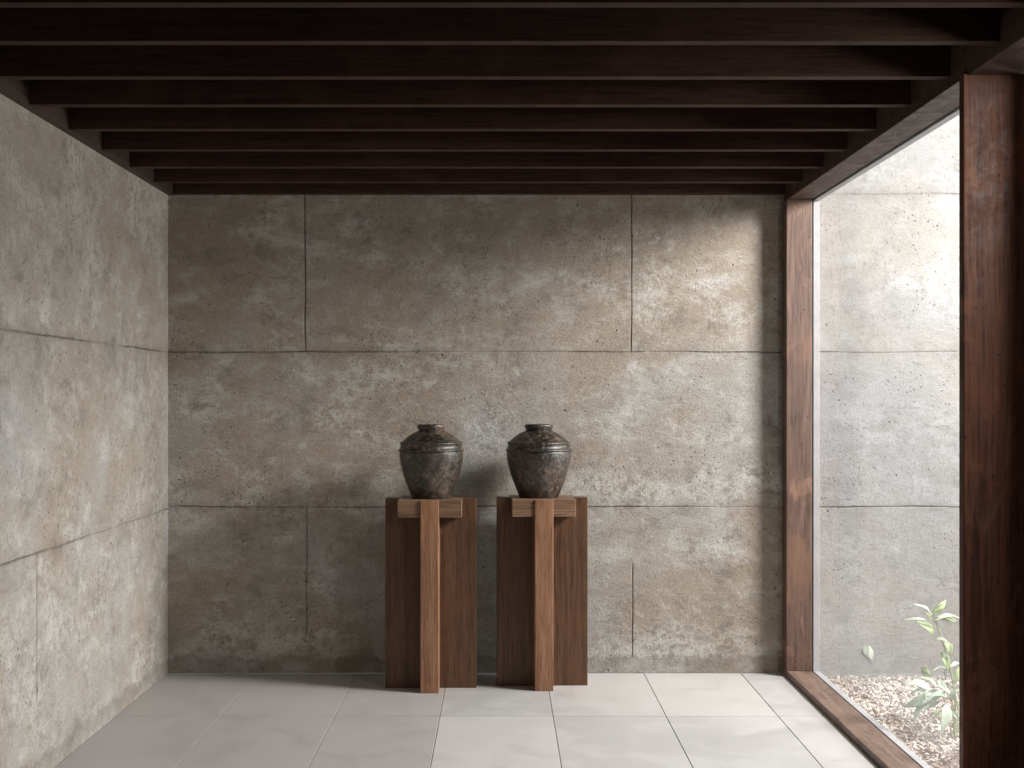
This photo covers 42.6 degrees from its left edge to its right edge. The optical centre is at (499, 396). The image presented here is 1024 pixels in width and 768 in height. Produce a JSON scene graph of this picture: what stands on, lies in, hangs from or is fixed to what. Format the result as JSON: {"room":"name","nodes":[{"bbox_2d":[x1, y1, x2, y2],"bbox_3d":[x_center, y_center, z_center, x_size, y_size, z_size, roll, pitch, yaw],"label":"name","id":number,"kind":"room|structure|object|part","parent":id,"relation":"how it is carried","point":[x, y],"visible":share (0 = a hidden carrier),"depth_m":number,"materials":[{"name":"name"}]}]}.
{"room":"gallery room","nodes":[
{"label":"gallery room","id":0,"kind":"room"},
{"bbox_2d":[0,93,167,767],"bbox_3d":[-2.046,0.077,3.050,0.302,3.000,9.500,0,0,0],"label":"wall","id":1,"kind":"structure","parent":0,"point":[84,238],"depth_m":5.87,"materials":[{"name":"concrete"}]},
{"bbox_2d":[0,80,173,194],"bbox_3d":[-1.877,-1.288,2.900,0.040,0.271,9.200,0,0,0],"label":"trim","id":2,"kind":"structure","parent":1,"relation":"attached to","point":[18,91],"depth_m":5.65,"materials":[{"name":"brown wood"}]},
{"bbox_2d":[55,673,879,767],"bbox_3d":[-0.123,1.677,2.900,3.547,0.200,9.200,0,0,0],"label":"floor","id":3,"kind":"structure","parent":0,"point":[184,720],"depth_m":6.34,"materials":[{"name":"tile"}]},
{"bbox_2d":[385,495,476,692],"bbox_3d":[-0.375,1.063,7.165,0.495,1.027,0.364,0,0,0],"label":"wooden pedestal","id":4,"kind":"object","parent":3,"relation":"on","point":[431,544],"visible":0.88,"depth_m":7.11,"materials":[{"name":"brown wood"}]},
{"bbox_2d":[398,424,463,498],"bbox_3d":[-0.374,0.350,7.165,0.362,0.401,0.363,0,0,-23],"label":"jar","id":5,"kind":"object","parent":4,"relation":"on","point":[431,457],"visible":1,"depth_m":7.04,"materials":[{"name":"ceramic"}]},
{"bbox_2d":[497,495,587,690],"bbox_3d":[0.230,1.063,7.217,0.495,1.027,0.364,0,0,-2],"label":"wooden pedestal","id":6,"kind":"object","parent":3,"relation":"on","point":[542,544],"visible":0.89,"depth_m":7.16,"materials":[{"name":"brown wood"}]},
{"bbox_2d":[505,424,571,498],"bbox_3d":[0.214,0.350,7.217,0.380,0.401,0.378,0,0,-42],"label":"jar","id":7,"kind":"object","parent":6,"relation":"on","point":[538,457],"visible":1,"depth_m":7.09,"materials":[{"name":"ceramic"}]},
{"bbox_2d":[168,115,958,678],"bbox_3d":[2.051,-0.573,7.649,7.897,4.900,0.302,0,0,0],"label":"wall","id":8,"kind":"structure","parent":0,"point":[310,336],"depth_m":7.50,"materials":[{"name":"concrete"}]},
{"bbox_2d":[863,646,872,659],"bbox_3d":[2.101,1.460,7.492,0.060,0.081,0.011,0,0,0],"label":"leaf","id":9,"kind":"object","parent":8,"relation":"attached to","point":[867,650],"visible":1,"depth_m":7.49,"materials":[{"name":"plant"}]},
{"bbox_3d":[-0.099,-1.548,2.950,4.197,0.250,9.700,0,0,0],"label":"ceiling","id":10,"kind":"structure","parent":0,"visible":0},
{"bbox_2d":[30,80,909,106],"bbox_3d":[-0.118,-1.285,5.205,3.477,0.262,0.052,0,0,0],"label":"timber beam","id":11,"kind":"structure","parent":10,"relation":"attached to","point":[43,93],"depth_m":5.18,"materials":[{"name":"brown wood"}]},
{"bbox_2d":[69,107,875,130],"bbox_3d":[-0.118,-1.285,5.678,3.477,0.262,0.052,0,0,0],"label":"timber beam","id":12,"kind":"structure","parent":10,"relation":"attached to","point":[80,118],"depth_m":5.65,"materials":[{"name":"brown wood"}]},
{"bbox_2d":[102,131,846,151],"bbox_3d":[-0.118,-1.285,6.148,3.477,0.262,0.052,0,0,0],"label":"timber beam","id":13,"kind":"structure","parent":10,"relation":"attached to","point":[112,141],"depth_m":6.12,"materials":[{"name":"brown wood"}]},
{"bbox_2d":[0,45,949,79],"bbox_3d":[-0.118,-1.285,4.751,3.477,0.262,0.052,0,0,0],"label":"timber beam","id":14,"kind":"structure","parent":10,"relation":"attached to","point":[17,62],"depth_m":4.72,"materials":[{"name":"brown wood"}]},
{"bbox_2d":[130,152,822,168],"bbox_3d":[-0.118,-1.285,6.606,3.477,0.262,0.052,0,0,0],"label":"timber beam","id":15,"kind":"structure","parent":10,"relation":"attached to","point":[138,160],"depth_m":6.58,"materials":[{"name":"brown wood"}]},
{"bbox_2d":[154,169,801,182],"bbox_3d":[-0.118,-1.285,7.064,3.477,0.262,0.052,0,0,0],"label":"timber beam","id":16,"kind":"structure","parent":10,"relation":"attached to","point":[160,175],"depth_m":7.04,"materials":[{"name":"brown wood"}]},
{"bbox_2d":[173,183,785,194],"bbox_3d":[-0.118,-1.285,7.471,3.477,0.262,0.052,0,0,0],"label":"timber beam","id":17,"kind":"structure","parent":10,"relation":"attached to","point":[178,188],"depth_m":7.45,"materials":[{"name":"brown wood"}]},
{"bbox_2d":[0,8,999,44],"bbox_3d":[-0.118,-1.285,4.281,3.477,0.262,0.052,0,0,0],"label":"timber beam","id":18,"kind":"structure","parent":10,"relation":"attached to","point":[18,26],"depth_m":4.25,"materials":[{"name":"brown wood"}]},
{"bbox_2d":[0,0,1023,7],"bbox_3d":[-0.118,-1.285,3.866,3.477,0.262,0.052,0,0,0],"label":"timber beam","id":19,"kind":"structure","parent":10,"relation":"attached to","point":[3,3],"depth_m":3.85,"materials":[{"name":"brown wood"}]},
{"bbox_3d":[1.897,0.177,1.407,0.105,3.200,6.213,0,0,0],"label":"wall","id":20,"kind":"structure","parent":0,"visible":0},
{"bbox_2d":[782,8,1023,767],"bbox_3d":[1.724,0.117,2.900,0.241,3.080,9.200,0,0,0],"label":"window","id":21,"kind":"structure","parent":20,"relation":"in","point":[984,86],"depth_m":4.54,"materials":[{"name":"brown wood"}]},
{"bbox_3d":[1.686,1.560,6.042,0.140,0.034,2.917,0,0,0],"label":"sill","id":22,"kind":"part","parent":21,"relation":"part of","materials":[{"name":"brown wood"}]},
{"bbox_3d":[1.720,0.227,4.566,0.231,2.701,0.045,0,0,0],"label":"post","id":23,"kind":"part","parent":21,"relation":"part of","materials":[{"name":"brown wood"}]},
{"label":"outside","id":24,"kind":"structure","parent":0,"visible":0},
{"bbox_2d":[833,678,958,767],"bbox_3d":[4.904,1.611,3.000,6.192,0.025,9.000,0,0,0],"label":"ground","id":25,"kind":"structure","parent":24,"point":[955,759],"depth_m":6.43,"materials":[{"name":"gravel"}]},
{"bbox_2d":[827,674,958,767],"bbox_3d":[2.696,1.597,5.937,1.768,0.052,3.118,0,0,0],"label":"gravel","id":26,"kind":"object","parent":25,"relation":"on","point":[894,685],"visible":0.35,"depth_m":6.67,"materials":[{"name":"beige gravel"}]},
{"bbox_2d":[883,711,901,717],"bbox_3d":[1.975,1.585,6.545,0.176,0.014,0.063,0,0,-37],"label":"twig","id":27,"kind":"object","parent":26,"relation":"on","point":[899,715],"visible":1,"depth_m":6.52,"materials":[{"name":"beige wood"}]},
{"bbox_2d":[903,676,958,737],"bbox_3d":[2.026,1.455,6.120,0.309,0.292,0.202,0,0,0],"label":"clump","id":28,"kind":"object","parent":26,"relation":"on","point":[927,699],"visible":0.99,"depth_m":6.10,"materials":[{"name":"green plant"}]},
{"bbox_3d":[2.060,1.479,6.125,0.121,0.234,0.013,0,0,-18],"label":"stem","id":29,"kind":"part","parent":28,"relation":"part of","materials":[{"name":"green plant"}]},
{"bbox_3d":[2.092,1.474,6.167,0.087,0.253,0.011,0,0,9],"label":"stem","id":30,"kind":"part","parent":28,"relation":"part of","materials":[{"name":"green plant"}]},
{"bbox_3d":[2.103,1.509,6.115,0.062,0.168,0.008,0,0,-34],"label":"stem","id":31,"kind":"part","parent":28,"relation":"part of","materials":[{"name":"green plant"}]},
{"bbox_3d":[2.143,1.452,6.151,0.019,0.287,0.027,0,0,0],"label":"stem","id":32,"kind":"part","parent":28,"relation":"part of","materials":[{"name":"green plant"}]},
{"bbox_2d":[904,600,958,733],"bbox_3d":[2.067,1.301,6.202,0.301,0.674,0.103,0,0,-12],"label":"leafy plant","id":33,"kind":"object","parent":25,"relation":"on","point":[925,672],"visible":0.94,"depth_m":6.20,"materials":[{"name":"green plant"}]},
{"bbox_3d":[2.099,1.324,6.205,0.123,0.611,0.021,0,0,0],"label":"stem","id":34,"kind":"part","parent":33,"relation":"part of","materials":[{"name":"green plant"}]},
{"bbox_3d":[2.112,1.460,6.223,0.132,0.355,0.022,0,0,-13],"label":"stem","id":35,"kind":"part","parent":33,"relation":"part of","materials":[{"name":"green plant"}]}
]}

